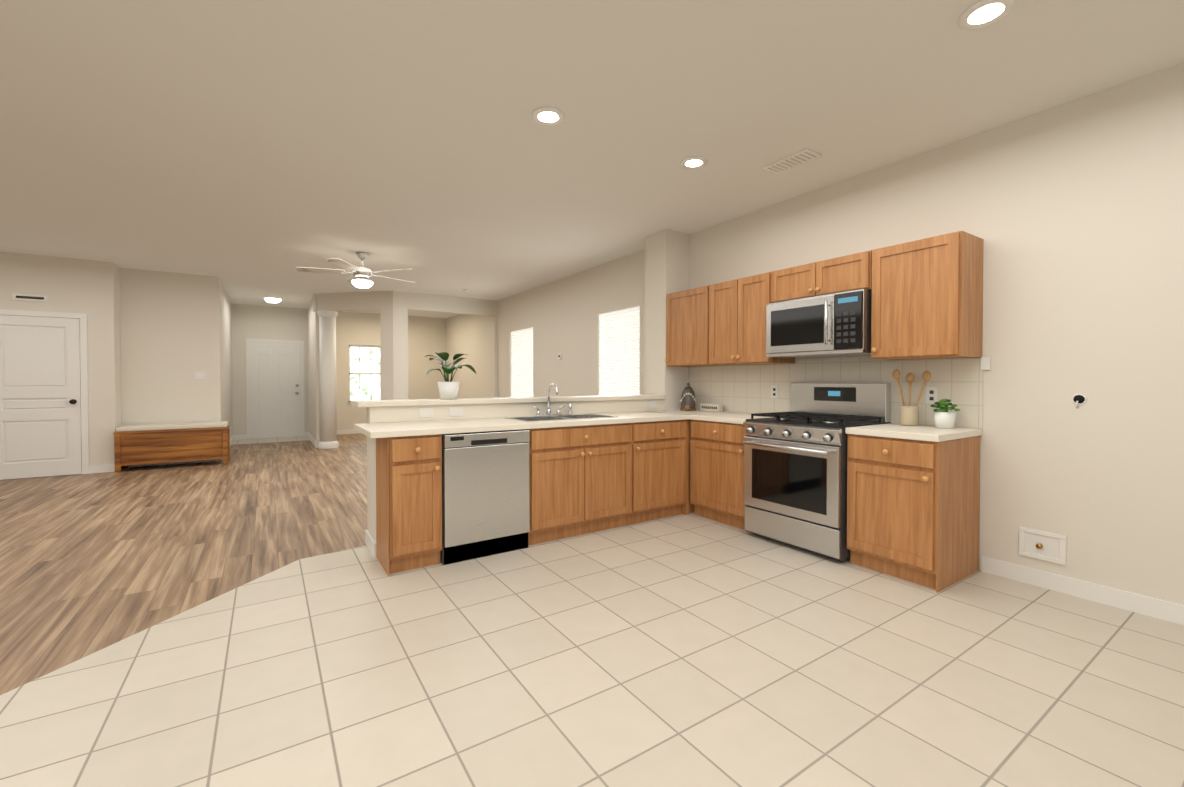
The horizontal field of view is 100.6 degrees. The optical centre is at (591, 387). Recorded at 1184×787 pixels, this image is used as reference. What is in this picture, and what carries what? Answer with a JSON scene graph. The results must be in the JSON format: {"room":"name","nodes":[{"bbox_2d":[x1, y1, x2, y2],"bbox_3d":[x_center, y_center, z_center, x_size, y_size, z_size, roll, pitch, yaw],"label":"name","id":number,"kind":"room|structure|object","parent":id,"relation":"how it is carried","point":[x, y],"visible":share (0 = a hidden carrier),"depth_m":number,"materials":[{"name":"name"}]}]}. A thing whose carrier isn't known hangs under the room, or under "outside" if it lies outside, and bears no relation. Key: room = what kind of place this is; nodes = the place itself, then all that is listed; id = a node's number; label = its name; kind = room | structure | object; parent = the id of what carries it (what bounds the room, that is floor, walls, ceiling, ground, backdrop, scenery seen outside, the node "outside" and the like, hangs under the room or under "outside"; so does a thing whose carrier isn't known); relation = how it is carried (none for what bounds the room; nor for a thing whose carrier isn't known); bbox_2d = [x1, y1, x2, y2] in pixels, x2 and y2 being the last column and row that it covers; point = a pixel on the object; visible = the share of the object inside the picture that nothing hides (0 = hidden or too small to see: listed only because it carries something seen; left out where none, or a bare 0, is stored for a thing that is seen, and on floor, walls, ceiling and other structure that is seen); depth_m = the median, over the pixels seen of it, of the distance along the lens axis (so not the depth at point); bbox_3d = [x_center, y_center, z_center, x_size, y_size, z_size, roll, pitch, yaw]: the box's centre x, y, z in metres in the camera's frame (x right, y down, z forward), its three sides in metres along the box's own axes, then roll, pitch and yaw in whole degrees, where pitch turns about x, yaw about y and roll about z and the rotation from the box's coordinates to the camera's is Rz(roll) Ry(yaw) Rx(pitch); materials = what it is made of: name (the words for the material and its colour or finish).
{"room":"kitchen","nodes":[
{"label":"kitchen","id":0,"kind":"room"},
{"bbox_2d":[0,252,117,479],"bbox_3d":[-7.891,-0.253,5.676,3.490,2.800,0.120,0,1,-33],"label":"wall","id":1,"kind":"structure","parent":0,"point":[70,285],"depth_m":6.46,"materials":[{"name":"beige paint"}]},
{"bbox_2d":[12,293,47,301],"bbox_3d":[-7.033,-1.119,6.152,0.300,0.080,0.013,0,1,-33],"label":"air vent","id":2,"kind":"object","parent":1,"relation":"attached to","point":[30,297],"visible":1,"depth_m":6.14,"materials":[{"name":"white metal"}]},
{"bbox_2d":[0,309,88,479],"bbox_3d":[-6.984,0.093,6.158,0.940,2.095,0.083,0,1,-33],"label":"door","id":3,"kind":"structure","parent":1,"relation":"attached to","point":[44,424],"depth_m":6.22,"materials":[{"name":"white wood"}]},
{"bbox_2d":[115,264,121,426],"bbox_3d":[-6.616,-0.268,6.802,0.120,2.800,0.350,0,1,-33],"label":"wall","id":4,"kind":"structure","parent":0,"point":[118,346],"depth_m":6.78,"materials":[{"name":"beige paint"}]},
{"bbox_2d":[89,429,1183,624],"bbox_3d":[-3.201,1.124,3.599,9.000,0.100,15.450,0,1,-33],"label":"baseboard","id":5,"kind":"structure","parent":4,"relation":"attached to","point":[1146,605],"depth_m":2.80,"materials":[{"name":"white wood"}]},
{"bbox_2d":[120,268,220,425],"bbox_3d":[-6.167,-0.274,7.237,1.110,2.800,0.120,0,1,-33],"label":"wall","id":6,"kind":"structure","parent":0,"point":[170,333],"depth_m":7.16,"materials":[{"name":"beige paint"}]},
{"bbox_2d":[195,372,204,378],"bbox_3d":[-5.868,-0.175,7.358,0.120,0.115,0.008,0,1,-33],"label":"light switch","id":7,"kind":"object","parent":6,"relation":"attached to","point":[199,375],"visible":1,"depth_m":7.36,"materials":[{"name":"white plastic"}]},
{"bbox_2d":[0,433,366,694],"bbox_3d":[-3.201,1.204,3.600,9.300,0.060,15.750,0,1,-33],"label":"floor","id":8,"kind":"structure","parent":0,"point":[91,563],"depth_m":3.85,"materials":[{"name":"brown wood"}]},
{"bbox_2d":[113,421,229,472],"bbox_3d":[-5.944,0.829,7.024,1.220,0.600,0.445,0,1,-33],"label":"storage bench","id":9,"kind":"object","parent":8,"relation":"on","point":[155,443],"visible":1,"depth_m":6.84,"materials":[{"name":"brown wood"}]},
{"bbox_2d":[220,280,232,438],"bbox_3d":[-6.609,-0.294,8.803,0.120,2.800,2.980,0,1,-33],"label":"wall","id":10,"kind":"structure","parent":0,"point":[226,351],"depth_m":8.63,"materials":[{"name":"beige paint"}]},
{"bbox_2d":[307,294,319,447],"bbox_3d":[-5.588,-0.308,9.904,0.120,2.800,2.270,0,1,-33],"label":"wall","id":11,"kind":"structure","parent":0,"point":[313,374],"depth_m":9.40,"materials":[{"name":"beige paint"}]},
{"bbox_2d":[231,304,445,438],"bbox_3d":[-7.444,-0.311,10.127,9.150,2.800,0.150,0,1,-33],"label":"wall","id":12,"kind":"structure","parent":0,"point":[426,335],"depth_m":11.20,"materials":[{"name":"beige paint"}]},
{"bbox_2d":[246,339,304,438],"bbox_3d":[-6.729,0.037,10.464,1.040,2.095,0.083,0,1,-33],"label":"door","id":13,"kind":"structure","parent":12,"relation":"attached to","point":[274,396],"depth_m":10.47,"materials":[{"name":"white wood"}]},
{"bbox_2d":[347,345,380,403],"bbox_3d":[-5.305,-0.302,11.516,0.790,1.355,0.165,0,1,-33],"label":"room window","id":14,"kind":"structure","parent":12,"relation":"in","point":[364,372],"depth_m":11.57,"materials":[{"name":"white"}]},
{"bbox_2d":[313,291,393,399],"bbox_3d":[-4.271,-0.295,8.857,1.620,2.800,0.120,0,1,11],"label":"wall","id":15,"kind":"structure","parent":0,"point":[382,301],"depth_m":8.68,"materials":[{"name":"beige paint"}]},
{"bbox_2d":[393,291,497,399],"bbox_3d":[-2.710,-0.300,9.225,1.949,2.800,0.120,0,1,-33],"label":"wall","id":16,"kind":"structure","parent":0,"point":[404,303],"depth_m":8.86,"materials":[{"name":"beige paint"}]},
{"bbox_2d":[367,399,657,541],"bbox_3d":[-0.397,0.649,4.318,2.851,1.030,0.357,0,1,-33],"label":"wall","id":17,"kind":"structure","parent":0,"point":[371,485],"depth_m":3.54,"materials":[{"name":"beige paint"}]},
{"bbox_2d":[352,395,664,406],"bbox_3d":[-0.529,0.113,4.426,2.924,0.040,0.278,0,1,-33],"label":"half wall cap","id":18,"kind":"object","parent":17,"relation":"on","point":[390,403],"visible":0.98,"depth_m":4.10,"materials":[{"name":"beige stone"}]},
{"bbox_2d":[425,352,476,398],"bbox_3d":[-1.145,-0.088,3.986,0.433,0.370,0.396,0,1,-33],"label":"potted plant","id":19,"kind":"object","parent":18,"relation":"on","point":[447,389],"visible":1,"depth_m":3.90,"materials":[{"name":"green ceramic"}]},
{"bbox_2d":[370,367,664,422],"bbox_3d":[-0.425,0.024,4.354,2.849,0.455,0.018,0,1,-33],"label":"backsplash","id":20,"kind":"structure","parent":17,"relation":"attached to","point":[470,411],"depth_m":4.16,"materials":[{"name":"tile"}]},
{"bbox_2d":[419,407,433,417],"bbox_3d":[-1.275,0.197,3.794,0.115,0.075,0.006,0,1,-33],"label":"outlet","id":21,"kind":"object","parent":20,"relation":"attached to","point":[423,412],"depth_m":3.79,"materials":[{"name":"white plastic"}]},
{"bbox_2d":[449,407,462,415],"bbox_3d":[-1.084,0.195,3.921,0.115,0.075,0.006,0,1,-33],"label":"outlet","id":22,"kind":"object","parent":20,"relation":"attached to","point":[453,411],"depth_m":3.92,"materials":[{"name":"white plastic"}]},
{"bbox_2d":[647,401,655,407],"bbox_3d":[0.609,0.180,5.041,0.115,0.075,0.006,0,1,-33],"label":"outlet","id":23,"kind":"object","parent":20,"relation":"attached to","point":[650,404],"depth_m":5.04,"materials":[{"name":"white plastic"}]},
{"bbox_2d":[0,436,1183,786],"bbox_3d":[-3.201,1.172,3.600,9.000,0.004,15.450,0,1,-33],"label":"floor","id":24,"kind":"structure","parent":0,"point":[688,650],"depth_m":1.98,"materials":[{"name":"beige tile"}]},
{"bbox_2d":[317,310,338,448],"bbox_3d":[-4.820,-0.136,8.971,0.340,2.480,0.340,0,1,-33],"label":"round column","id":25,"kind":"structure","parent":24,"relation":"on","point":[327,371],"depth_m":8.86,"materials":[{"name":"white paint"}]},
{"bbox_2d":[376,434,441,576],"bbox_3d":[-1.285,0.742,3.381,0.334,0.870,0.619,0,1,-33],"label":"base cabinet","id":26,"kind":"object","parent":24,"relation":"on","point":[408,468],"depth_m":3.14,"materials":[{"name":"brown wood"}]},
{"bbox_2d":[440,429,529,564],"bbox_3d":[-0.872,0.741,3.633,0.620,0.866,0.616,0,1,-33],"label":"dishwasher","id":27,"kind":"object","parent":24,"relation":"on","point":[485,496],"visible":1,"depth_m":3.37,"materials":[{"name":"grey metal"}]},
{"bbox_2d":[584,420,687,526],"bbox_3d":[0.416,0.727,4.507,0.735,0.870,0.619,0,1,-33],"label":"base cabinet","id":28,"kind":"object","parent":24,"relation":"on","point":[634,473],"depth_m":4.11,"materials":[{"name":"brown wood"}]},
{"bbox_2d":[688,419,745,529],"bbox_3d":[1.313,0.729,4.345,0.620,0.870,0.638,0,1,-33],"label":"base cabinet","id":29,"kind":"object","parent":24,"relation":"on","point":[715,449],"depth_m":4.18,"materials":[{"name":"brown wood"}]},
{"bbox_2d":[354,410,713,437],"bbox_3d":[-0.147,0.339,4.137,3.280,0.176,0.683,0,1,-33],"label":"countertop","id":30,"kind":"structure","parent":29,"relation":"on","point":[454,426],"depth_m":3.63,"materials":[{"name":"beige stone"}]},
{"bbox_2d":[533,383,571,415],"bbox_3d":[-0.311,0.108,4.272,0.402,0.286,0.188,0,1,-33],"label":"faucet","id":31,"kind":"object","parent":30,"relation":"on","point":[548,411],"visible":1,"depth_m":4.30,"materials":[{"name":"silver metal"}]},
{"bbox_2d":[506,414,617,421],"bbox_3d":[-0.243,0.339,4.102,0.864,0.176,0.414,0,1,-33],"label":"sink basin","id":32,"kind":"object","parent":30,"relation":"in","point":[581,416],"depth_m":4.17,"materials":[{"name":"silver metal"}]},
{"bbox_2d":[680,383,696,410],"bbox_3d":[0.991,0.099,5.069,0.228,0.284,0.220,0,1,-33],"label":"cloche","id":33,"kind":"object","parent":30,"relation":"on","point":[688,401],"visible":1,"depth_m":5.04,"materials":[{"name":"grey glass"}]},
{"bbox_2d":[700,403,722,411],"bbox_3d":[1.201,0.205,4.942,0.062,0.075,0.250,0,1,-33],"label":"box sign","id":34,"kind":"object","parent":30,"relation":"on","point":[711,407],"visible":0.98,"depth_m":4.90,"materials":[{"name":"beige"}]},
{"bbox_2d":[690,412,770,423],"bbox_3d":[1.319,0.272,4.326,0.625,0.040,0.619,0,1,-33],"label":"countertop","id":35,"kind":"structure","parent":29,"relation":"on","point":[726,417],"depth_m":4.24,"materials":[{"name":"beige stone"}]},
{"bbox_2d":[743,383,890,560],"bbox_3d":[1.660,0.570,3.710,0.742,1.205,0.776,0,1,-33],"label":"range","id":36,"kind":"object","parent":24,"relation":"on","point":[795,476],"visible":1,"depth_m":3.55,"materials":[{"name":"grey metal"}]},
{"bbox_2d":[847,434,979,592],"bbox_3d":[2.076,0.744,3.193,0.620,0.870,0.529,0,1,-33],"label":"base cabinet","id":37,"kind":"object","parent":24,"relation":"on","point":[913,510],"depth_m":2.99,"materials":[{"name":"brown wood"}]},
{"bbox_2d":[845,423,981,441],"bbox_3d":[2.076,0.287,3.183,0.625,0.040,0.539,0,1,-33],"label":"countertop","id":38,"kind":"structure","parent":37,"relation":"on","point":[891,430],"depth_m":3.05,"materials":[{"name":"beige stone"}]},
{"bbox_2d":[892,369,930,425],"bbox_3d":[2.192,0.068,3.382,0.111,0.389,0.239,0,1,-33],"label":"utensil crock","id":39,"kind":"object","parent":38,"relation":"on","point":[909,414],"visible":1,"depth_m":3.35,"materials":[{"name":"beige ceramic"}]},
{"bbox_2d":[930,399,959,428],"bbox_3d":[2.293,0.170,3.188,0.146,0.190,0.140,0,1,-33],"label":"herb pot","id":40,"kind":"object","parent":38,"relation":"on","point":[944,417],"visible":1,"depth_m":3.16,"materials":[{"name":"white ceramic"}]},
{"bbox_2d":[0,0,1183,318],"bbox_3d":[-3.201,-1.676,3.563,9.300,0.100,15.750,0,1,-33],"label":"ceiling","id":41,"kind":"structure","parent":0,"point":[250,152],"depth_m":2.93,"materials":[{"name":"beige paint"}]},
{"bbox_2d":[263,297,281,302],"bbox_3d":[-6.108,-1.656,9.404,0.300,0.090,0.300,0,1,-33],"label":"light","id":42,"kind":"object","parent":41,"relation":"attached to","point":[272,299],"visible":1,"depth_m":9.32,"materials":[{"name":"white"}]},
{"bbox_2d":[296,252,414,288],"bbox_3d":[-2.886,-1.442,6.138,1.384,0.434,1.336,0,1,-33],"label":"ceiling fan light","id":43,"kind":"object","parent":41,"relation":"hanging from","point":[360,276],"visible":1,"depth_m":6.00,"materials":[{"name":"silver metal"}]},
{"bbox_2d":[532,107,564,124],"bbox_3d":[-0.261,-1.611,2.925,0.196,0.012,0.196,0,1,-33],"label":"recessed light","id":44,"kind":"object","parent":41,"relation":"in","point":[548,115],"visible":1,"depth_m":2.91,"materials":[{"name":"white"}]},
{"bbox_2d":[680,156,707,168],"bbox_3d":[0.736,-1.619,3.549,0.196,0.012,0.196,0,1,-33],"label":"recessed light","id":45,"kind":"object","parent":41,"relation":"in","point":[694,162],"visible":1,"depth_m":3.54,"materials":[{"name":"white"}]},
{"bbox_2d":[763,148,821,173],"bbox_3d":[1.432,-1.618,3.530,0.170,0.013,0.360,0,1,-33],"label":"ceiling vent","id":46,"kind":"object","parent":41,"relation":"in","point":[794,160],"visible":1,"depth_m":3.51,"materials":[{"name":"white metal"}]},
{"bbox_2d":[958,0,1015,29],"bbox_3d":[1.686,-1.600,2.104,0.196,0.012,0.196,0,1,-33],"label":"recessed light","id":47,"kind":"object","parent":41,"relation":"in","point":[981,14],"visible":1,"depth_m":2.10,"materials":[{"name":"white"}]},
{"bbox_2d":[645,229,688,409],"bbox_3d":[0.817,-0.249,5.359,0.334,2.800,0.340,0,1,-33],"label":"wall","id":48,"kind":"structure","parent":0,"point":[666,261],"depth_m":5.23,"materials":[{"name":"beige paint"}]},
{"bbox_2d":[446,63,1183,604],"bbox_3d":[0.614,-0.259,6.106,0.150,2.800,15.750,0,1,-33],"label":"wall","id":49,"kind":"structure","parent":0,"point":[1070,213],"depth_m":2.87,"materials":[{"name":"beige paint"}]},
{"bbox_2d":[511,328,532,396],"bbox_3d":[-1.228,-0.342,8.856,0.155,1.385,1.030,0,1,-33],"label":"living room window","id":50,"kind":"structure","parent":49,"relation":"in","point":[522,363],"depth_m":8.84,"materials":[{"name":"white glass"}]},
{"bbox_2d":[599,306,639,395],"bbox_3d":[0.376,-0.311,6.434,0.155,1.385,0.980,0,1,-33],"label":"living room window","id":51,"kind":"structure","parent":49,"relation":"in","point":[619,335],"depth_m":6.40,"materials":[{"name":"white glass"}]},
{"bbox_2d":[665,287,700,366],"bbox_3d":[1.090,-0.588,4.927,0.347,0.750,0.665,0,1,-33],"label":"upper cabinet","id":52,"kind":"object","parent":49,"relation":"attached to","point":[683,308],"depth_m":4.89,"materials":[{"name":"brown wood"}]},
{"bbox_2d":[701,272,794,365],"bbox_3d":[1.405,-0.582,4.451,0.347,0.750,0.745,0,1,-33],"label":"upper cabinet","id":53,"kind":"object","parent":49,"relation":"attached to","point":[733,312],"depth_m":4.34,"materials":[{"name":"brown wood"}]},
{"bbox_2d":[689,356,982,428],"bbox_3d":[1.769,0.063,4.221,0.006,0.605,2.613,0,1,-33],"label":"backsplash","id":54,"kind":"structure","parent":49,"relation":"attached to","point":[958,382],"depth_m":3.85,"materials":[{"name":"tile"}]},
{"bbox_2d":[771,385,777,397],"bbox_3d":[1.637,0.044,4.407,0.008,0.115,0.075,0,1,-33],"label":"outlet","id":55,"kind":"object","parent":54,"relation":"attached to","point":[774,389],"depth_m":4.40,"materials":[{"name":"white plastic"}]},
{"bbox_2d":[926,387,937,403],"bbox_3d":[2.327,0.057,3.365,0.008,0.115,0.075,0,1,-33],"label":"outlet","id":56,"kind":"object","parent":54,"relation":"attached to","point":[931,395],"depth_m":3.36,"materials":[{"name":"white plastic"}]},
{"bbox_2d":[805,251,868,297],"bbox_3d":[1.928,-0.814,3.657,0.347,0.265,0.447,0,1,-33],"label":"upper cabinet","id":57,"kind":"object","parent":49,"relation":"attached to","point":[846,273],"depth_m":3.57,"materials":[{"name":"brown wood"}]},
{"bbox_2d":[766,289,871,357],"bbox_3d":[1.780,-0.459,3.776,0.467,0.436,0.776,0,1,-33],"label":"microwave","id":58,"kind":"object","parent":57,"relation":"attached to","point":[835,325],"visible":0.96,"depth_m":3.60,"materials":[{"name":"silver metal"}]},
{"bbox_2d":[865,231,983,359],"bbox_3d":[2.199,-0.567,3.251,0.347,0.750,0.525,0,1,-33],"label":"upper cabinet","id":59,"kind":"object","parent":49,"relation":"attached to","point":[927,298],"depth_m":3.10,"materials":[{"name":"brown wood"}]},
{"bbox_2d":[1019,527,1065,564],"bbox_3d":[2.648,0.933,2.893,0.019,0.170,0.210,0,1,-33],"label":"electrical outlet box","id":60,"kind":"object","parent":49,"relation":"attached to","point":[1043,545],"visible":1,"depth_m":2.89,"materials":[{"name":"white plastic"}]},
{"bbox_2d":[1072,394,1086,407],"bbox_3d":[2.733,0.078,2.758,0.014,0.082,0.062,0,1,-33],"label":"cable","id":61,"kind":"object","parent":49,"relation":"attached to","point":[1079,399],"visible":1,"depth_m":2.76,"materials":[{"name":"black plastic"}]},
{"bbox_2d":[981,357,990,369],"bbox_3d":[2.492,-0.150,3.112,0.006,0.080,0.050,0,1,-33],"label":"outlet","id":62,"kind":"object","parent":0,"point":[985,361],"depth_m":3.11,"materials":[{"name":"white plastic"}]}
]}

